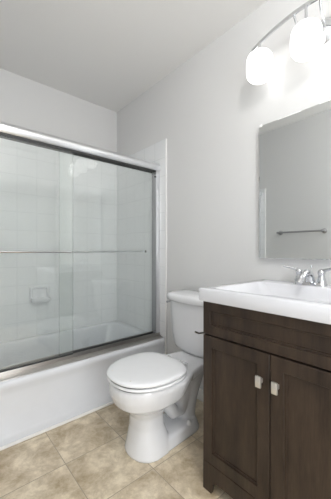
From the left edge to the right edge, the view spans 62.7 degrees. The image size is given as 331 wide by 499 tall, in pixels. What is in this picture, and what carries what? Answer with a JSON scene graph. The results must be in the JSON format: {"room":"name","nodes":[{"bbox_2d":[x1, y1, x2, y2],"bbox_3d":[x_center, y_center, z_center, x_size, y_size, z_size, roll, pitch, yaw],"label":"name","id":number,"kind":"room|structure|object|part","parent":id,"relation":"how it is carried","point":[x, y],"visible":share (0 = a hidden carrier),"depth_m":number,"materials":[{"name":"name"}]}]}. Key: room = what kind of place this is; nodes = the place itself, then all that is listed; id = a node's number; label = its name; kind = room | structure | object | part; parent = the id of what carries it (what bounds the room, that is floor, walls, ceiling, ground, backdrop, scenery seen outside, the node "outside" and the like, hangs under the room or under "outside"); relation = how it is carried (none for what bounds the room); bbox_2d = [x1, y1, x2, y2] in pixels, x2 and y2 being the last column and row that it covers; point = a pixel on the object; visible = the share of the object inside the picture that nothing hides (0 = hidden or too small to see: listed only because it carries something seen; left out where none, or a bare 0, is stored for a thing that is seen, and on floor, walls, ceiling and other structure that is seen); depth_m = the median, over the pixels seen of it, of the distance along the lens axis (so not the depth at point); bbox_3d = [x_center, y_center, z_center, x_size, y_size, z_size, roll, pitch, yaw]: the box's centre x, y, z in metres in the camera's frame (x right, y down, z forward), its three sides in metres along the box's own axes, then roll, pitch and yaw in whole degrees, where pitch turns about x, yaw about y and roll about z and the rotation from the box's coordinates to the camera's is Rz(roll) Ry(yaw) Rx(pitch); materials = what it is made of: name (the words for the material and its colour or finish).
{"room":"bathroom","nodes":[
{"label":"bathroom","id":0,"kind":"room"},
{"bbox_2d":[0,68,116,341],"bbox_3d":[-1.218,-0.183,2.296,1.796,2.527,0.109,0,0,-41],"label":"wall","id":1,"kind":"structure","parent":0,"point":[51,200],"depth_m":2.42,"materials":[{"name":"tile"}]},
{"bbox_2d":[29,285,50,302],"bbox_3d":[-1.058,0.370,2.306,0.162,0.130,0.086,0,0,-41],"label":"soap dish","id":2,"kind":"object","parent":1,"relation":"attached to","point":[36,293],"visible":1,"depth_m":2.32,"materials":[{"name":"ceramic"}]},
{"bbox_2d":[30,297,50,302],"bbox_3d":[-1.056,0.419,2.304,0.156,0.026,0.081,0,0,-41],"label":"tray","id":3,"kind":"object","parent":2,"relation":"on","point":[32,299],"depth_m":2.29,"materials":[{"name":"ceramic"}]},
{"bbox_2d":[0,399,232,498],"bbox_3d":[0.349,1.130,0.557,1.896,0.100,4.788,0,0,-41],"label":"floor","id":4,"kind":"structure","parent":0,"point":[85,457],"depth_m":1.35,"materials":[{"name":"tile"}]},
{"bbox_2d":[0,320,164,446],"bbox_3d":[-0.890,0.903,1.992,1.676,0.354,0.776,0,0,-41],"label":"bathtub","id":5,"kind":"object","parent":4,"relation":"on","point":[30,404],"visible":0.56,"depth_m":1.79,"materials":[{"name":"ceramic"}]},
{"bbox_2d":[0,401,113,450],"bbox_3d":[-0.632,1.072,1.693,1.670,0.016,0.013,0,0,-41],"label":"trim","id":6,"kind":"structure","parent":5,"relation":"attached to","point":[111,402],"depth_m":1.65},
{"bbox_2d":[0,121,162,381],"bbox_3d":[-0.699,-0.004,1.770,1.677,1.460,0.146,0,0,-41],"label":"shower door","id":7,"kind":"structure","parent":5,"relation":"on","point":[7,131],"depth_m":1.92,"materials":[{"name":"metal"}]},
{"bbox_3d":[-0.967,0.698,1.527,0.912,0.020,0.016,0,0,-41],"label":"rail","id":8,"kind":"part","parent":7,"relation":"part of","materials":[{"name":"silver metal"}]},
{"bbox_3d":[-0.700,-0.703,1.772,1.672,0.062,0.080,0,0,-41],"label":"header rail","id":9,"kind":"part","parent":7,"relation":"part of","materials":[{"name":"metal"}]},
{"bbox_3d":[-0.405,0.698,2.049,0.784,0.020,0.016,0,0,-41],"label":"rail","id":10,"kind":"part","parent":7,"relation":"part of","materials":[{"name":"silver metal"}]},
{"bbox_3d":[-0.405,0.015,2.049,0.784,1.374,0.008,0,0,-41],"label":"glass panel","id":11,"kind":"part","parent":7,"relation":"part of","materials":[{"name":"clear glass"}]},
{"bbox_2d":[107,289,202,462],"bbox_3d":[0.029,0.683,1.597,0.787,0.793,0.516,0,0,-44],"label":"toilet","id":12,"kind":"object","parent":4,"relation":"on","point":[145,385],"visible":0.94,"depth_m":1.45,"materials":[{"name":"ceramic"}]},
{"bbox_3d":[-0.108,0.659,1.465,0.402,0.014,0.384,0,0,-44],"label":"seat","id":13,"kind":"part","parent":12,"relation":"part of","materials":[{"name":"plastic"}]},
{"bbox_3d":[-0.108,0.633,1.465,0.406,0.022,0.388,0,0,-44],"label":"lid","id":14,"kind":"part","parent":12,"relation":"part of","materials":[{"name":"plastic"}]},
{"bbox_3d":[0.027,0.874,1.595,0.767,0.412,0.372,0,0,-44],"label":"bowl","id":15,"kind":"part","parent":12,"relation":"part of","materials":[{"name":"ceramic"}]},
{"bbox_3d":[0.223,0.312,1.782,0.252,0.051,0.516,0,0,-44],"label":"tank lid","id":16,"kind":"part","parent":12,"relation":"part of","materials":[{"name":"ceramic"}]},
{"bbox_3d":[0.226,0.505,1.785,0.217,0.340,0.482,0,0,-44],"label":"tank","id":17,"kind":"part","parent":12,"relation":"part of","materials":[{"name":"ceramic"}]},
{"bbox_2d":[203,301,330,498],"bbox_3d":[0.570,0.652,1.163,0.564,0.856,0.636,0,0,-41],"label":"vanity cabinet","id":18,"kind":"object","parent":4,"relation":"on","point":[267,376],"visible":0.98,"depth_m":1.01,"materials":[{"name":"brown wood"}]},
{"bbox_3d":[0.283,0.665,1.122,0.018,0.566,0.319,0,0,-41],"label":"door","id":19,"kind":"part","parent":18,"relation":"part of","materials":[{"name":"brown wood"}]},
{"bbox_3d":[0.350,0.485,1.010,0.029,0.042,0.022,0,0,-41],"label":"handle","id":20,"kind":"part","parent":18,"relation":"part of","materials":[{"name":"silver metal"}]},
{"bbox_2d":[199,279,330,324],"bbox_3d":[0.575,0.199,1.161,0.563,0.062,0.654,0,0,-41],"label":"sink","id":21,"kind":"object","parent":18,"relation":"in","point":[283,298],"visible":0.99,"depth_m":1.12,"materials":[{"name":"ceramic"}]},
{"bbox_2d":[283,265,330,286],"bbox_3d":[0.695,0.121,1.320,0.177,0.094,0.190,0,0,2],"label":"faucet","id":22,"kind":"object","parent":21,"relation":"on","point":[301,274],"visible":1,"depth_m":1.29,"materials":[{"name":"silver metal"}]},
{"bbox_3d":[0.643,0.092,1.389,0.079,0.035,0.020,0,0,32],"label":"lever","id":23,"kind":"part","parent":22,"relation":"part of","materials":[{"name":"silver metal"}]},
{"bbox_3d":[0.673,0.123,1.370,0.044,0.069,0.044,0,0,-41],"label":"handle","id":24,"kind":"part","parent":22,"relation":"part of","materials":[{"name":"silver metal"}]},
{"bbox_3d":[0.669,0.126,1.298,0.163,0.071,0.048,0,0,-41],"label":"spout","id":25,"kind":"part","parent":22,"relation":"part of","materials":[{"name":"silver metal"}]},
{"bbox_3d":[0.708,0.161,1.331,0.052,0.014,0.156,0,0,-41],"label":"plate","id":26,"kind":"part","parent":22,"relation":"part of","materials":[{"name":"silver metal"}]},
{"bbox_3d":[0.741,0.123,1.291,0.044,0.069,0.044,0,0,-41],"label":"handle","id":27,"kind":"part","parent":22,"relation":"part of","materials":[{"name":"silver metal"}]},
{"bbox_3d":[0.385,0.301,1.004,0.018,0.146,0.631,0,0,-41],"label":"drawer","id":28,"kind":"part","parent":18,"relation":"part of","materials":[{"name":"brown wood"}]},
{"bbox_3d":[0.391,0.485,0.962,0.029,0.042,0.022,0,0,-41],"label":"handle","id":29,"kind":"part","parent":18,"relation":"part of","materials":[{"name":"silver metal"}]},
{"bbox_3d":[0.490,0.665,0.881,0.018,0.566,0.308,0,0,-41],"label":"door","id":30,"kind":"part","parent":18,"relation":"part of","materials":[{"name":"brown wood"}]},
{"bbox_2d":[0,0,267,111],"bbox_3d":[-0.092,-1.497,1.068,1.896,0.100,3.438,0,0,-41],"label":"ceiling","id":31,"kind":"structure","parent":0,"point":[106,54],"depth_m":1.86,"materials":[{"name":"paint"}]},
{"bbox_2d":[117,0,330,388],"bbox_3d":[0.583,-0.183,1.651,0.112,2.527,3.438,0,0,-41],"label":"wall","id":32,"kind":"structure","parent":0,"point":[200,122],"depth_m":1.90,"materials":[{"name":"paint"}]},
{"bbox_2d":[197,388,202,401],"bbox_3d":[0.806,1.038,1.316,0.014,0.085,2.440,0,0,-41],"label":"baseboard","id":33,"kind":"structure","parent":32,"relation":"attached to","point":[200,392],"depth_m":1.95,"materials":[{"name":"white paint"}]},
{"bbox_2d":[246,0,330,84],"bbox_3d":[0.691,-1.054,1.314,0.191,0.253,0.624,0,0,-41],"label":"vanity light","id":34,"kind":"object","parent":32,"relation":"attached to","point":[307,38],"visible":1,"depth_m":1.31,"materials":[{"name":"white glass"}]},
{"bbox_3d":[0.512,-1.002,1.480,0.138,0.148,0.138,0,0,-41],"label":"lamp shade","id":35,"kind":"part","parent":34,"relation":"part of","materials":[{"name":"white glass"}]},
{"bbox_3d":[0.671,-1.125,1.296,0.052,0.103,0.052,0,0,-41],"label":"stem","id":36,"kind":"part","parent":34,"relation":"part of","materials":[{"name":"silver metal"}]},
{"bbox_3d":[0.671,-1.002,1.296,0.138,0.148,0.138,0,0,-41],"label":"lamp shade","id":37,"kind":"part","parent":34,"relation":"part of","materials":[{"name":"white glass"}]},
{"bbox_2d":[259,100,330,259],"bbox_3d":[0.767,-0.341,1.341,0.037,0.770,0.648,0,0,-41],"label":"wall mirror","id":38,"kind":"object","parent":32,"relation":"attached to","point":[295,149],"visible":1,"depth_m":1.42,"materials":[{"name":"mirror"}]}
]}

